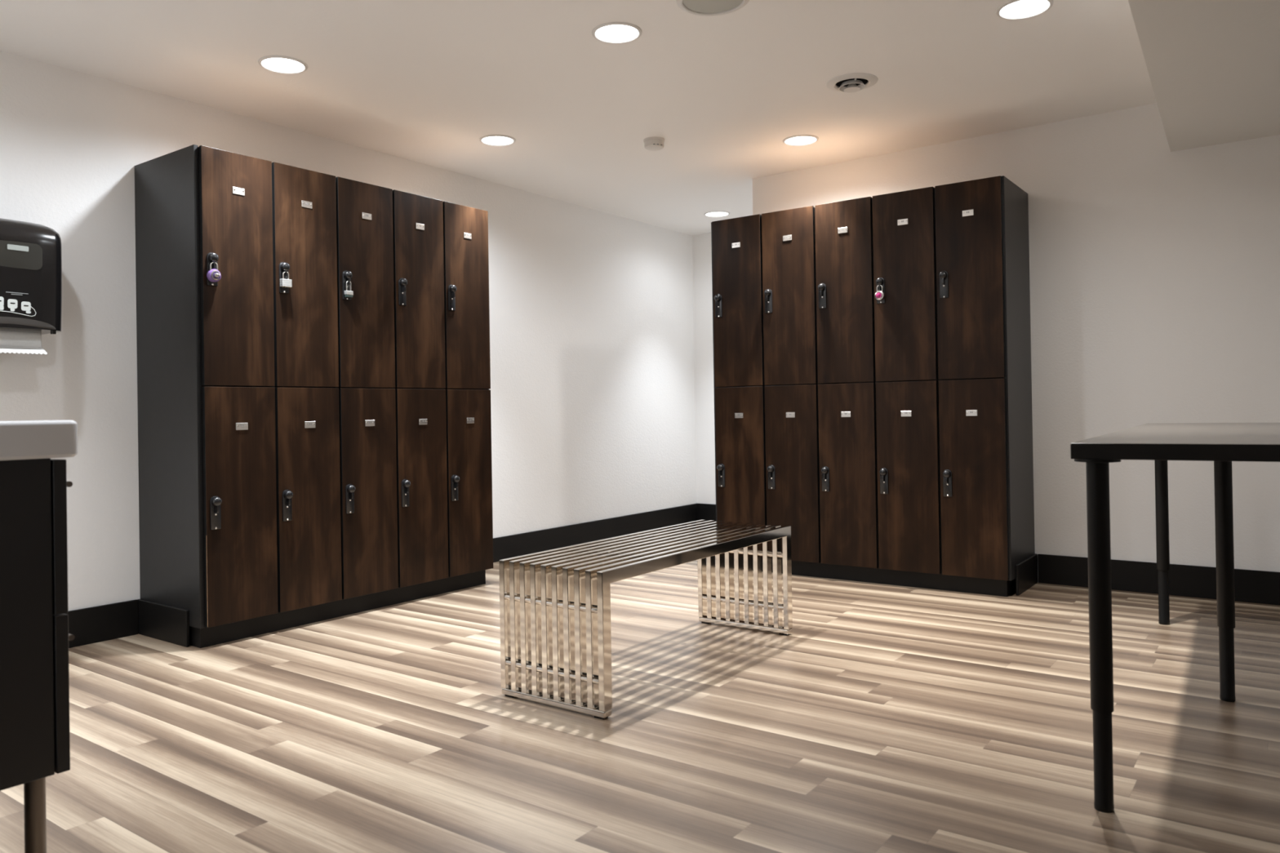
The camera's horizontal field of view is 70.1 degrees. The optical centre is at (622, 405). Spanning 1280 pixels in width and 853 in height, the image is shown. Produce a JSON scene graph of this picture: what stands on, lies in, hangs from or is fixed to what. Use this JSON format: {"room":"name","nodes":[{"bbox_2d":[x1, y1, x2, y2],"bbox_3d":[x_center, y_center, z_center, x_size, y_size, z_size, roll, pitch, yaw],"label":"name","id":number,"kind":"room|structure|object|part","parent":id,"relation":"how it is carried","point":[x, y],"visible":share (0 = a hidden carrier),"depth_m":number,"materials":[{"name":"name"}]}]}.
{"room":"changing room","nodes":[
{"label":"changing room","id":0,"kind":"room"},
{"bbox_2d":[0,50,696,611],"bbox_3d":[-1.223,-0.193,4.845,0.120,2.235,6.040,-1,0,37],"label":"wall","id":1,"kind":"structure","parent":0,"point":[593,408],"depth_m":5.00,"materials":[{"name":"white paint"}]},
{"bbox_2d":[0,217,62,334],"bbox_3d":[-2.217,-0.457,3.229,0.230,0.403,0.374,-1,0,37],"label":"paper towel dispenser","id":2,"kind":"object","parent":1,"relation":"attached to","point":[31,253],"visible":1,"depth_m":3.22,"materials":[{"name":"black plastic"}]},
{"bbox_2d":[0,328,47,355],"bbox_3d":[-2.163,-0.223,3.190,0.055,0.089,0.254,-1,0,37],"label":"paper towel","id":3,"kind":"object","parent":2,"relation":"hanging from","point":[19,341],"visible":1,"depth_m":3.25,"materials":[{"name":"white paper"}]},
{"bbox_2d":[64,599,138,648],"bbox_3d":[-2.430,0.864,3.090,0.012,0.140,1.533,-1,0,37],"label":"baseboard","id":4,"kind":"structure","parent":1,"relation":"attached to","point":[94,624],"depth_m":3.59,"materials":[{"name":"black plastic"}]},
{"bbox_2d":[493,503,697,562],"bbox_3d":[-0.229,0.845,6.037,0.012,0.140,2.711,-1,0,37],"label":"baseboard","id":5,"kind":"structure","parent":1,"relation":"attached to","point":[532,542],"depth_m":6.02,"materials":[{"name":"black plastic"}]},
{"bbox_2d":[0,0,1156,235],"bbox_3d":[0.663,-1.407,2.210,6.336,0.100,7.990,-1,0,37],"label":"ceiling","id":6,"kind":"structure","parent":0,"point":[419,81],"depth_m":3.68,"materials":[{"name":"white paint"}]},
{"bbox_2d":[257,55,307,74],"bbox_3d":[-1.313,-1.314,3.524,0.181,0.006,0.181,-1,0,37],"label":"recessed light","id":7,"kind":"object","parent":6,"relation":"in","point":[277,64],"visible":1,"depth_m":3.51,"materials":[{"name":"white"}]},
{"bbox_2d":[479,134,515,146],"bbox_3d":[-0.626,-1.319,4.548,0.181,0.006,0.181,-1,0,37],"label":"recessed light","id":8,"kind":"object","parent":6,"relation":"in","point":[489,140],"visible":1,"depth_m":4.54,"materials":[{"name":"white glass"}]},
{"bbox_2d":[591,22,642,43],"bbox_3d":[-0.022,-1.336,3.278,0.181,0.006,0.181,-1,0,37],"label":"recessed light","id":9,"kind":"object","parent":6,"relation":"in","point":[611,32],"visible":1,"depth_m":3.27,"materials":[{"name":"white"}]},
{"bbox_2d":[643,136,664,151],"bbox_3d":[0.157,-1.312,4.588,0.106,0.045,0.106,-1,0,37],"label":"smoke detector","id":10,"kind":"object","parent":6,"relation":"attached to","point":[654,143],"visible":1,"depth_m":4.55,"materials":[{"name":"white plastic"}]},
{"bbox_2d":[675,0,749,16],"bbox_3d":[0.299,-1.342,3.021,0.246,0.009,0.246,-1,0,37],"label":"ceiling speaker","id":11,"kind":"object","parent":6,"relation":"attached to","point":[699,7],"visible":1,"depth_m":3.06,"materials":[{"name":"white"}]},
{"bbox_2d":[682,0,742,13],"bbox_3d":[0.299,-1.341,3.021,0.202,0.004,0.202,-1,0,37],"label":"speaker grille","id":12,"kind":"object","parent":11,"relation":"attached to","point":[688,6],"depth_m":3.06,"materials":[{"name":"grey metal"}]},
{"bbox_2d":[703,210,729,217],"bbox_3d":[0.654,-1.330,6.351,0.181,0.006,0.181,-1,0,37],"label":"recessed light","id":13,"kind":"object","parent":6,"relation":"in","point":[717,213],"visible":1,"depth_m":6.34,"materials":[{"name":"white plastic"}]},
{"bbox_2d":[782,134,818,146],"bbox_3d":[0.902,-1.344,4.632,0.181,0.006,0.181,-1,0,37],"label":"recessed light","id":14,"kind":"object","parent":6,"relation":"in","point":[798,140],"visible":1,"depth_m":4.62,"materials":[{"name":"white"}]},
{"bbox_2d":[826,72,878,92],"bbox_3d":[0.959,-1.335,3.818,0.211,0.034,0.211,-1,0,37],"label":"ceiling vent","id":15,"kind":"object","parent":6,"relation":"in","point":[855,82],"visible":1,"depth_m":3.79,"materials":[{"name":"white"}]},
{"bbox_2d":[995,0,1053,19],"bbox_3d":[1.376,-1.360,3.126,0.181,0.006,0.181,-1,0,37],"label":"recessed light","id":16,"kind":"object","parent":6,"relation":"in","point":[1012,9],"visible":1,"depth_m":3.13,"materials":[{"name":"white glass"}]},
{"bbox_2d":[0,559,1279,852],"bbox_3d":[0.702,0.928,2.197,6.336,0.100,7.990,-1,0,37],"label":"floor","id":17,"kind":"structure","parent":0,"point":[889,718],"depth_m":2.45,"materials":[{"name":"brown wood"}]},
{"bbox_2d":[0,457,75,852],"bbox_3d":[-1.486,0.508,1.748,0.802,0.806,0.490,-1,0,37],"label":"vanity cabinet","id":18,"kind":"object","parent":17,"relation":"on","point":[35,732],"visible":1,"depth_m":1.65,"materials":[{"name":"black laminate"},{"name":"white solid surface"},{"name":"dark metal"}]},
{"bbox_3d":[-1.089,0.791,1.690,0.034,0.226,0.034,-1,0,37],"label":"leg","id":19,"kind":"part","parent":18,"relation":"part of","materials":[{"name":"brown metal"}]},
{"bbox_2d":[0,419,77,460],"bbox_3d":[-1.497,0.018,1.747,0.842,0.174,0.504,-1,0,37],"label":"countertop","id":20,"kind":"structure","parent":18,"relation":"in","point":[19,439],"depth_m":1.64,"materials":[{"name":"white stone"}]},
{"bbox_3d":[-1.360,0.250,1.925,0.802,0.284,0.022,-1,0,37],"label":"drawer","id":21,"kind":"part","parent":18,"relation":"part of","materials":[{"name":"black wood"}]},
{"bbox_3d":[-1.355,0.540,1.923,0.802,0.288,0.022,-1,0,37],"label":"drawer","id":22,"kind":"part","parent":18,"relation":"part of","materials":[{"name":"black wood"}]},
{"bbox_3d":[-1.343,0.155,1.934,0.758,0.011,0.018,-1,0,37],"label":"drawer handle","id":23,"kind":"part","parent":18,"relation":"part of","materials":[{"name":"brown metal"}]},
{"bbox_3d":[-1.339,0.442,1.933,0.758,0.011,0.018,-1,0,37],"label":"drawer handle","id":24,"kind":"part","parent":18,"relation":"part of","materials":[{"name":"brown metal"}]},
{"bbox_2d":[134,144,493,648],"bbox_3d":[-1.318,-0.032,4.181,0.516,1.909,1.554,-1,0,37],"label":"lockers","id":25,"kind":"object","parent":17,"relation":"on","point":[308,452],"visible":1,"depth_m":3.78,"materials":[{"name":"black wood"}]},
{"bbox_3d":[-1.816,0.857,3.596,0.389,0.140,0.012,-1,0,37],"label":"trim","id":26,"kind":"part","parent":25,"relation":"part of","materials":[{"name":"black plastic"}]},
{"bbox_3d":[-1.791,-0.067,3.590,0.467,1.830,0.018,-1,0,37],"label":"panel","id":27,"kind":"part","parent":25,"relation":"part of","materials":[{"name":"black laminate"}]},
{"bbox_3d":[-1.566,-0.518,3.475,0.006,0.127,0.041,-1,0,37],"label":"latch plate","id":28,"kind":"part","parent":25,"relation":"part of","materials":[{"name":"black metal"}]},
{"bbox_3d":[-1.555,-0.548,3.467,0.024,0.062,0.035,-1,0,37],"label":"latch knob","id":29,"kind":"part","parent":25,"relation":"part of","materials":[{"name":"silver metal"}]},
{"bbox_2d":[206,262,221,282],"bbox_3d":[-1.549,-0.507,3.462,0.036,0.078,0.049,-1,0,37],"label":"padlock","id":30,"kind":"object","parent":25,"relation":"attached to","point":[213,275],"visible":1,"depth_m":3.45,"materials":[{"name":"purple metal"}]},
{"bbox_3d":[-1.550,0.410,3.469,0.006,0.127,0.041,-1,0,37],"label":"latch plate","id":31,"kind":"part","parent":25,"relation":"part of","materials":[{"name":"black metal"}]},
{"bbox_3d":[-1.540,0.380,3.461,0.024,0.062,0.035,-1,0,37],"label":"latch knob","id":32,"kind":"part","parent":25,"relation":"part of","materials":[{"name":"black plastic"}]},
{"bbox_3d":[-1.509,-0.530,3.572,0.019,0.910,0.294,-1,0,37],"label":"door","id":33,"kind":"part","parent":25,"relation":"part of","materials":[{"name":"brown wood"}]},
{"bbox_3d":[-1.503,-0.837,3.568,0.004,0.027,0.050,-1,0,37],"label":"number plate","id":34,"kind":"part","parent":25,"relation":"part of","materials":[{"name":"white"}]},
{"bbox_3d":[-1.494,0.385,3.567,0.019,0.911,0.294,-1,0,37],"label":"door","id":35,"kind":"part","parent":25,"relation":"part of","materials":[{"name":"brown wood"}]},
{"bbox_3d":[-1.488,0.083,3.563,0.004,0.027,0.050,-1,0,37],"label":"number plate","id":36,"kind":"part","parent":25,"relation":"part of","materials":[{"name":"white metal"}]},
{"bbox_3d":[-1.383,-0.519,3.719,0.006,0.127,0.041,-1,0,37],"label":"latch plate","id":37,"kind":"part","parent":25,"relation":"part of","materials":[{"name":"black plastic"}]},
{"bbox_3d":[-1.373,-0.549,3.711,0.024,0.062,0.035,-1,0,37],"label":"latch knob","id":38,"kind":"part","parent":25,"relation":"part of","materials":[{"name":"black plastic"}]},
{"bbox_2d":[280,271,292,288],"bbox_3d":[-1.372,-0.511,3.711,0.021,0.068,0.043,-1,0,37],"label":"padlock","id":39,"kind":"object","parent":25,"relation":"hanging from","point":[287,283],"visible":1,"depth_m":3.70,"materials":[{"name":"silver metal"}]},
{"bbox_3d":[-1.368,0.408,3.714,0.006,0.127,0.041,-1,0,37],"label":"latch plate","id":40,"kind":"part","parent":25,"relation":"part of","materials":[{"name":"black plastic"}]},
{"bbox_3d":[-1.357,0.378,3.706,0.024,0.062,0.035,-1,0,37],"label":"latch knob","id":41,"kind":"part","parent":25,"relation":"part of","materials":[{"name":"black plastic"}]},
{"bbox_3d":[-1.326,-0.532,3.816,0.019,0.910,0.294,-1,0,37],"label":"door","id":42,"kind":"part","parent":25,"relation":"part of","materials":[{"name":"brown wood"}]},
{"bbox_3d":[-1.321,-0.839,3.813,0.004,0.027,0.050,-1,0,37],"label":"number plate","id":43,"kind":"part","parent":25,"relation":"part of","materials":[{"name":"white"}]},
{"bbox_3d":[-1.311,0.384,3.811,0.019,0.911,0.294,-1,0,37],"label":"door","id":44,"kind":"part","parent":25,"relation":"part of","materials":[{"name":"brown wood"}]},
{"bbox_3d":[-1.306,0.082,3.807,0.004,0.027,0.050,-1,0,37],"label":"number plate","id":45,"kind":"part","parent":25,"relation":"part of","materials":[{"name":"white metal"}]},
{"bbox_3d":[-1.201,-0.521,3.963,0.006,0.127,0.041,-1,0,37],"label":"latch plate","id":46,"kind":"part","parent":25,"relation":"part of","materials":[{"name":"black plastic"}]},
{"bbox_3d":[-1.190,-0.551,3.955,0.024,0.062,0.035,-1,0,37],"label":"latch knob","id":47,"kind":"part","parent":25,"relation":"part of","materials":[{"name":"black plastic"}]},
{"bbox_2d":[344,280,353,297],"bbox_3d":[-1.190,-0.504,3.955,0.018,0.073,0.035,-1,0,37],"label":"padlock","id":48,"kind":"object","parent":25,"relation":"hanging from","point":[348,294],"visible":1,"depth_m":3.95,"materials":[{"name":"silver metal"}]},
{"bbox_3d":[-1.186,0.407,3.958,0.006,0.127,0.041,-1,0,37],"label":"latch plate","id":49,"kind":"part","parent":25,"relation":"part of","materials":[{"name":"black plastic"}]},
{"bbox_3d":[-1.175,0.377,3.950,0.024,0.062,0.035,-1,0,37],"label":"latch knob","id":50,"kind":"part","parent":25,"relation":"part of","materials":[{"name":"black plastic"}]},
{"bbox_3d":[-1.144,-0.533,4.061,0.019,0.910,0.294,-1,0,37],"label":"door","id":51,"kind":"part","parent":25,"relation":"part of","materials":[{"name":"brown wood"}]},
{"bbox_3d":[-1.139,-0.841,4.057,0.004,0.027,0.050,-1,0,37],"label":"number plate","id":52,"kind":"part","parent":25,"relation":"part of","materials":[{"name":"white"}]},
{"bbox_3d":[-1.129,0.382,4.055,0.019,0.911,0.294,-1,0,37],"label":"door","id":53,"kind":"part","parent":25,"relation":"part of","materials":[{"name":"brown wood"}]},
{"bbox_3d":[-1.123,0.080,4.052,0.004,0.027,0.050,-1,0,37],"label":"number plate","id":54,"kind":"part","parent":25,"relation":"part of","materials":[{"name":"white metal"}]},
{"bbox_3d":[-1.018,-0.523,4.207,0.006,0.127,0.041,-1,0,37],"label":"latch plate","id":55,"kind":"part","parent":25,"relation":"part of","materials":[{"name":"black plastic"}]},
{"bbox_3d":[-1.008,-0.553,4.199,0.024,0.062,0.035,-1,0,37],"label":"latch knob","id":56,"kind":"part","parent":25,"relation":"part of","materials":[{"name":"black plastic"}]},
{"bbox_3d":[-1.003,0.405,4.202,0.006,0.127,0.041,-1,0,37],"label":"latch plate","id":57,"kind":"part","parent":25,"relation":"part of","materials":[{"name":"black plastic"}]},
{"bbox_3d":[-0.993,0.375,4.194,0.024,0.062,0.035,-1,0,37],"label":"latch knob","id":58,"kind":"part","parent":25,"relation":"part of","materials":[{"name":"black plastic"}]},
{"bbox_3d":[-0.961,-0.535,4.305,0.019,0.910,0.294,-1,0,37],"label":"door","id":59,"kind":"part","parent":25,"relation":"part of","materials":[{"name":"brown wood"}]},
{"bbox_3d":[-0.956,-0.842,4.301,0.004,0.027,0.050,-1,0,37],"label":"number plate","id":60,"kind":"part","parent":25,"relation":"part of","materials":[{"name":"white"}]},
{"bbox_3d":[-0.946,0.380,4.300,0.019,0.911,0.294,-1,0,37],"label":"door","id":61,"kind":"part","parent":25,"relation":"part of","materials":[{"name":"brown wood"}]},
{"bbox_3d":[-0.941,0.079,4.296,0.004,0.027,0.050,-1,0,37],"label":"number plate","id":62,"kind":"part","parent":25,"relation":"part of","materials":[{"name":"white metal"}]},
{"bbox_3d":[-0.836,-0.524,4.452,0.006,0.127,0.041,-1,0,37],"label":"latch plate","id":63,"kind":"part","parent":25,"relation":"part of","materials":[{"name":"black plastic"}]},
{"bbox_3d":[-0.825,-0.554,4.444,0.024,0.062,0.035,-1,0,37],"label":"latch knob","id":64,"kind":"part","parent":25,"relation":"part of","materials":[{"name":"black plastic"}]},
{"bbox_3d":[-0.821,0.404,4.446,0.006,0.127,0.041,-1,0,37],"label":"latch plate","id":65,"kind":"part","parent":25,"relation":"part of","materials":[{"name":"black plastic"}]},
{"bbox_3d":[-0.810,0.374,4.438,0.024,0.062,0.035,-1,0,37],"label":"latch knob","id":66,"kind":"part","parent":25,"relation":"part of","materials":[{"name":"black plastic"}]},
{"bbox_3d":[-0.779,-0.536,4.549,0.019,0.910,0.294,-1,0,37],"label":"door","id":67,"kind":"part","parent":25,"relation":"part of","materials":[{"name":"brown wood"}]},
{"bbox_3d":[-0.774,-0.844,4.545,0.004,0.027,0.050,-1,0,37],"label":"number plate","id":68,"kind":"part","parent":25,"relation":"part of","materials":[{"name":"white"}]},
{"bbox_3d":[-0.764,0.379,4.544,0.019,0.911,0.294,-1,0,37],"label":"door","id":69,"kind":"part","parent":25,"relation":"part of","materials":[{"name":"brown wood"}]},
{"bbox_3d":[-0.758,0.077,4.540,0.004,0.027,0.050,-1,0,37],"label":"number plate","id":70,"kind":"part","parent":25,"relation":"part of","materials":[{"name":"white metal"}]},
{"bbox_2d":[498,520,792,719],"bbox_3d":[0.136,0.683,3.173,0.406,0.420,1.184,-1,0,37],"label":"bench","id":71,"kind":"object","parent":17,"relation":"on","point":[555,604],"visible":1,"depth_m":2.79,"materials":[{"name":"silver metal"}]},
{"bbox_3d":[-0.204,0.880,2.712,0.406,0.020,0.037,-1,0,37],"label":"foot rail","id":72,"kind":"part","parent":71,"relation":"part of","materials":[{"name":"silver metal"}]},
{"bbox_3d":[0.483,0.874,3.631,0.406,0.020,0.037,-1,0,37],"label":"foot rail","id":73,"kind":"part","parent":71,"relation":"part of","materials":[{"name":"silver metal"}]},
{"bbox_2d":[711,175,1038,596],"bbox_3d":[1.245,-0.071,4.735,1.554,1.909,0.498,-1,0,37],"label":"lockers","id":74,"kind":"object","parent":17,"relation":"on","point":[892,436],"visible":0.99,"depth_m":4.44,"materials":[{"name":"black wood"}]},
{"bbox_3d":[0.644,-0.098,5.214,0.018,1.830,0.450,-1,0,37],"label":"panel","id":75,"kind":"part","parent":74,"relation":"part of","materials":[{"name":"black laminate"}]},
{"bbox_3d":[0.515,-0.573,4.981,0.035,0.062,0.024,-1,0,37],"label":"latch knob","id":76,"kind":"part","parent":74,"relation":"part of","materials":[{"name":"black plastic"}]},
{"bbox_3d":[0.524,-0.543,4.991,0.041,0.127,0.006,-1,0,37],"label":"latch plate","id":77,"kind":"part","parent":74,"relation":"part of","materials":[{"name":"black plastic"}]},
{"bbox_3d":[0.530,0.355,4.975,0.035,0.062,0.024,-1,0,37],"label":"latch knob","id":78,"kind":"part","parent":74,"relation":"part of","materials":[{"name":"black plastic"}]},
{"bbox_3d":[0.539,0.384,4.986,0.041,0.127,0.006,-1,0,37],"label":"latch plate","id":79,"kind":"part","parent":74,"relation":"part of","materials":[{"name":"black plastic"}]},
{"bbox_3d":[0.610,-0.864,4.926,0.050,0.027,0.004,-1,0,37],"label":"number plate","id":80,"kind":"part","parent":74,"relation":"part of","materials":[{"name":"white"}]},
{"bbox_3d":[0.621,-0.557,4.934,0.294,0.910,0.019,-1,0,37],"label":"door","id":81,"kind":"part","parent":74,"relation":"part of","materials":[{"name":"brown wood"}]},
{"bbox_3d":[0.625,0.057,4.920,0.050,0.027,0.004,-1,0,37],"label":"number plate","id":82,"kind":"part","parent":74,"relation":"part of","materials":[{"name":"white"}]},
{"bbox_3d":[0.636,0.358,4.929,0.294,0.911,0.019,-1,0,37],"label":"door","id":83,"kind":"part","parent":74,"relation":"part of","materials":[{"name":"brown wood"}]},
{"bbox_3d":[0.759,-0.578,4.798,0.035,0.062,0.024,-1,0,37],"label":"latch knob","id":84,"kind":"part","parent":74,"relation":"part of","materials":[{"name":"black plastic"}]},
{"bbox_3d":[0.768,-0.549,4.809,0.041,0.127,0.006,-1,0,37],"label":"latch plate","id":85,"kind":"part","parent":74,"relation":"part of","materials":[{"name":"black plastic"}]},
{"bbox_3d":[0.774,0.350,4.793,0.035,0.062,0.024,-1,0,37],"label":"latch knob","id":86,"kind":"part","parent":74,"relation":"part of","materials":[{"name":"black plastic"}]},
{"bbox_3d":[0.783,0.379,4.804,0.041,0.127,0.006,-1,0,37],"label":"latch plate","id":87,"kind":"part","parent":74,"relation":"part of","materials":[{"name":"black plastic"}]},
{"bbox_3d":[0.855,-0.869,4.743,0.050,0.027,0.004,-1,0,37],"label":"number plate","id":88,"kind":"part","parent":74,"relation":"part of","materials":[{"name":"white"}]},
{"bbox_3d":[0.865,-0.562,4.752,0.294,0.910,0.019,-1,0,37],"label":"door","id":89,"kind":"part","parent":74,"relation":"part of","materials":[{"name":"brown wood"}]},
{"bbox_3d":[0.870,0.051,4.738,0.050,0.027,0.004,-1,0,37],"label":"number plate","id":90,"kind":"part","parent":74,"relation":"part of","materials":[{"name":"white metal"}]},
{"bbox_3d":[0.880,0.353,4.747,0.294,0.911,0.019,-1,0,37],"label":"door","id":91,"kind":"part","parent":74,"relation":"part of","materials":[{"name":"brown wood"}]},
{"bbox_3d":[1.003,-0.583,4.616,0.035,0.062,0.024,-1,0,37],"label":"latch knob","id":92,"kind":"part","parent":74,"relation":"part of","materials":[{"name":"black plastic"}]},
{"bbox_3d":[1.012,-0.554,4.627,0.041,0.127,0.006,-1,0,37],"label":"latch plate","id":93,"kind":"part","parent":74,"relation":"part of","materials":[{"name":"black plastic"}]},
{"bbox_3d":[1.018,0.345,4.610,0.035,0.062,0.024,-1,0,37],"label":"latch knob","id":94,"kind":"part","parent":74,"relation":"part of","materials":[{"name":"black plastic"}]},
{"bbox_3d":[1.027,0.374,4.621,0.041,0.127,0.006,-1,0,37],"label":"latch plate","id":95,"kind":"part","parent":74,"relation":"part of","materials":[{"name":"black plastic"}]},
{"bbox_3d":[1.099,-0.875,4.561,0.050,0.027,0.004,-1,0,37],"label":"number plate","id":96,"kind":"part","parent":74,"relation":"part of","materials":[{"name":"white"}]},
{"bbox_3d":[1.109,-0.567,4.569,0.294,0.910,0.019,-1,0,37],"label":"door","id":97,"kind":"part","parent":74,"relation":"part of","materials":[{"name":"brown wood"}]},
{"bbox_3d":[1.114,0.046,4.556,0.050,0.027,0.004,-1,0,37],"label":"number plate","id":98,"kind":"part","parent":74,"relation":"part of","materials":[{"name":"white metal"}]},
{"bbox_3d":[1.124,0.348,4.564,0.294,0.911,0.019,-1,0,37],"label":"door","id":99,"kind":"part","parent":74,"relation":"part of","materials":[{"name":"brown wood"}]},
{"bbox_2d":[874,284,884,300],"bbox_3d":[1.244,-0.547,4.428,0.049,0.078,0.036,-1,0,37],"label":"padlock","id":100,"kind":"object","parent":74,"relation":"attached to","point":[879,295],"visible":1,"depth_m":4.42,"materials":[{"name":"silver metal"}]},
{"bbox_3d":[1.248,-0.588,4.433,0.035,0.062,0.024,-1,0,37],"label":"latch knob","id":101,"kind":"part","parent":74,"relation":"part of","materials":[{"name":"black plastic"}]},
{"bbox_3d":[1.256,-0.559,4.444,0.041,0.127,0.006,-1,0,37],"label":"latch plate","id":102,"kind":"part","parent":74,"relation":"part of","materials":[{"name":"black plastic"}]},
{"bbox_3d":[1.263,0.340,4.428,0.035,0.062,0.024,-1,0,37],"label":"latch knob","id":103,"kind":"part","parent":74,"relation":"part of","materials":[{"name":"black plastic"}]},
{"bbox_3d":[1.271,0.369,4.439,0.041,0.127,0.006,-1,0,37],"label":"latch plate","id":104,"kind":"part","parent":74,"relation":"part of","materials":[{"name":"black plastic"}]},
{"bbox_3d":[1.343,-0.879,4.378,0.050,0.027,0.004,-1,0,37],"label":"number plate","id":105,"kind":"part","parent":74,"relation":"part of","materials":[{"name":"white"}]},
{"bbox_3d":[1.353,-0.572,4.387,0.294,0.910,0.019,-1,0,37],"label":"door","id":106,"kind":"part","parent":74,"relation":"part of","materials":[{"name":"brown wood"}]},
{"bbox_3d":[1.358,0.041,4.373,0.050,0.027,0.004,-1,0,37],"label":"number plate","id":107,"kind":"part","parent":74,"relation":"part of","materials":[{"name":"white metal"}]},
{"bbox_3d":[1.368,0.343,4.382,0.294,0.911,0.019,-1,0,37],"label":"door","id":108,"kind":"part","parent":74,"relation":"part of","materials":[{"name":"brown wood"}]},
{"bbox_3d":[1.492,-0.593,4.251,0.035,0.062,0.024,-1,0,37],"label":"latch knob","id":109,"kind":"part","parent":74,"relation":"part of","materials":[{"name":"black plastic"}]},
{"bbox_3d":[1.500,-0.564,4.262,0.041,0.127,0.006,-1,0,37],"label":"latch plate","id":110,"kind":"part","parent":74,"relation":"part of","materials":[{"name":"black plastic"}]},
{"bbox_3d":[1.507,0.335,4.245,0.035,0.062,0.024,-1,0,37],"label":"latch knob","id":111,"kind":"part","parent":74,"relation":"part of","materials":[{"name":"black plastic"}]},
{"bbox_3d":[1.516,0.364,4.256,0.041,0.127,0.006,-1,0,37],"label":"latch plate","id":112,"kind":"part","parent":74,"relation":"part of","materials":[{"name":"black plastic"}]},
{"bbox_3d":[1.587,-0.884,4.196,0.050,0.027,0.004,-1,0,37],"label":"number plate","id":113,"kind":"part","parent":74,"relation":"part of","materials":[{"name":"white"}]},
{"bbox_3d":[1.598,-0.577,4.205,0.294,0.910,0.019,-1,0,37],"label":"door","id":114,"kind":"part","parent":74,"relation":"part of","materials":[{"name":"brown wood"}]},
{"bbox_3d":[1.602,0.036,4.191,0.050,0.027,0.004,-1,0,37],"label":"number plate","id":115,"kind":"part","parent":74,"relation":"part of","materials":[{"name":"white metal"}]},
{"bbox_3d":[1.613,0.338,4.199,0.294,0.911,0.019,-1,0,37],"label":"door","id":116,"kind":"part","parent":74,"relation":"part of","materials":[{"name":"brown wood"}]},
{"bbox_3d":[1.865,-0.123,4.302,0.018,1.830,0.450,-1,0,37],"label":"panel","id":117,"kind":"part","parent":74,"relation":"part of","materials":[{"name":"black laminate"}]},
{"bbox_3d":[1.913,0.800,4.317,0.012,0.140,0.378,-1,0,37],"label":"trim","id":118,"kind":"part","parent":74,"relation":"part of","materials":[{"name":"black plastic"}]},
{"bbox_2d":[1070,422,1279,813],"bbox_3d":[1.788,0.468,2.640,0.600,0.790,2.052,-1,0,34],"label":"table","id":119,"kind":"object","parent":17,"relation":"on","point":[1221,443],"visible":1,"depth_m":1.96,"materials":[{"name":"black metal"}]},
{"bbox_3d":[1.029,0.386,1.968,0.090,0.542,0.090,-1,0,34],"label":"leg","id":120,"kind":"part","parent":119,"relation":"part of","materials":[{"name":"black metal"}]},
{"bbox_3d":[2.125,0.377,3.595,0.090,0.542,0.090,-1,0,34],"label":"leg","id":121,"kind":"part","parent":119,"relation":"part of","materials":[{"name":"black metal"}]},
{"bbox_3d":[1.761,0.378,2.671,0.090,0.542,0.090,-1,0,34],"label":"leg","id":122,"kind":"part","parent":119,"relation":"part of","materials":[{"name":"black metal"}]},
{"bbox_2d":[692,232,715,504],"bbox_3d":[1.205,-0.222,6.725,1.521,2.235,0.120,-1,0,37],"label":"wall","id":123,"kind":"structure","parent":0,"point":[701,243],"depth_m":7.08,"materials":[{"name":"white paint"}]},
{"bbox_2d":[697,503,715,521],"bbox_3d":[1.068,0.828,6.752,1.209,0.140,0.012,-1,0,37],"label":"baseboard","id":124,"kind":"structure","parent":123,"relation":"attached to","point":[707,512],"depth_m":7.06,"materials":[{"name":"black plastic"}]},
{"bbox_2d":[752,103,1279,582],"bbox_3d":[3.161,-0.268,4.401,4.995,2.235,1.261,-1,0,37],"label":"wall","id":125,"kind":"structure","parent":0,"point":[1154,270],"depth_m":4.21,"materials":[{"name":"white paint"}]},
{"bbox_2d":[1037,554,1279,605],"bbox_3d":[3.164,0.775,3.612,2.832,0.140,0.012,-1,0,37],"label":"baseboard","id":126,"kind":"structure","parent":125,"relation":"attached to","point":[1262,587],"depth_m":4.12,"materials":[{"name":"black plastic"}]},
{"bbox_2d":[1128,0,1279,151],"bbox_3d":[1.550,-1.264,0.762,2.238,0.231,6.600,-1,0,34],"label":"soffit","id":127,"kind":"structure","parent":0,"point":[1213,66],"depth_m":3.07,"materials":[{"name":"white paint"}]}
]}

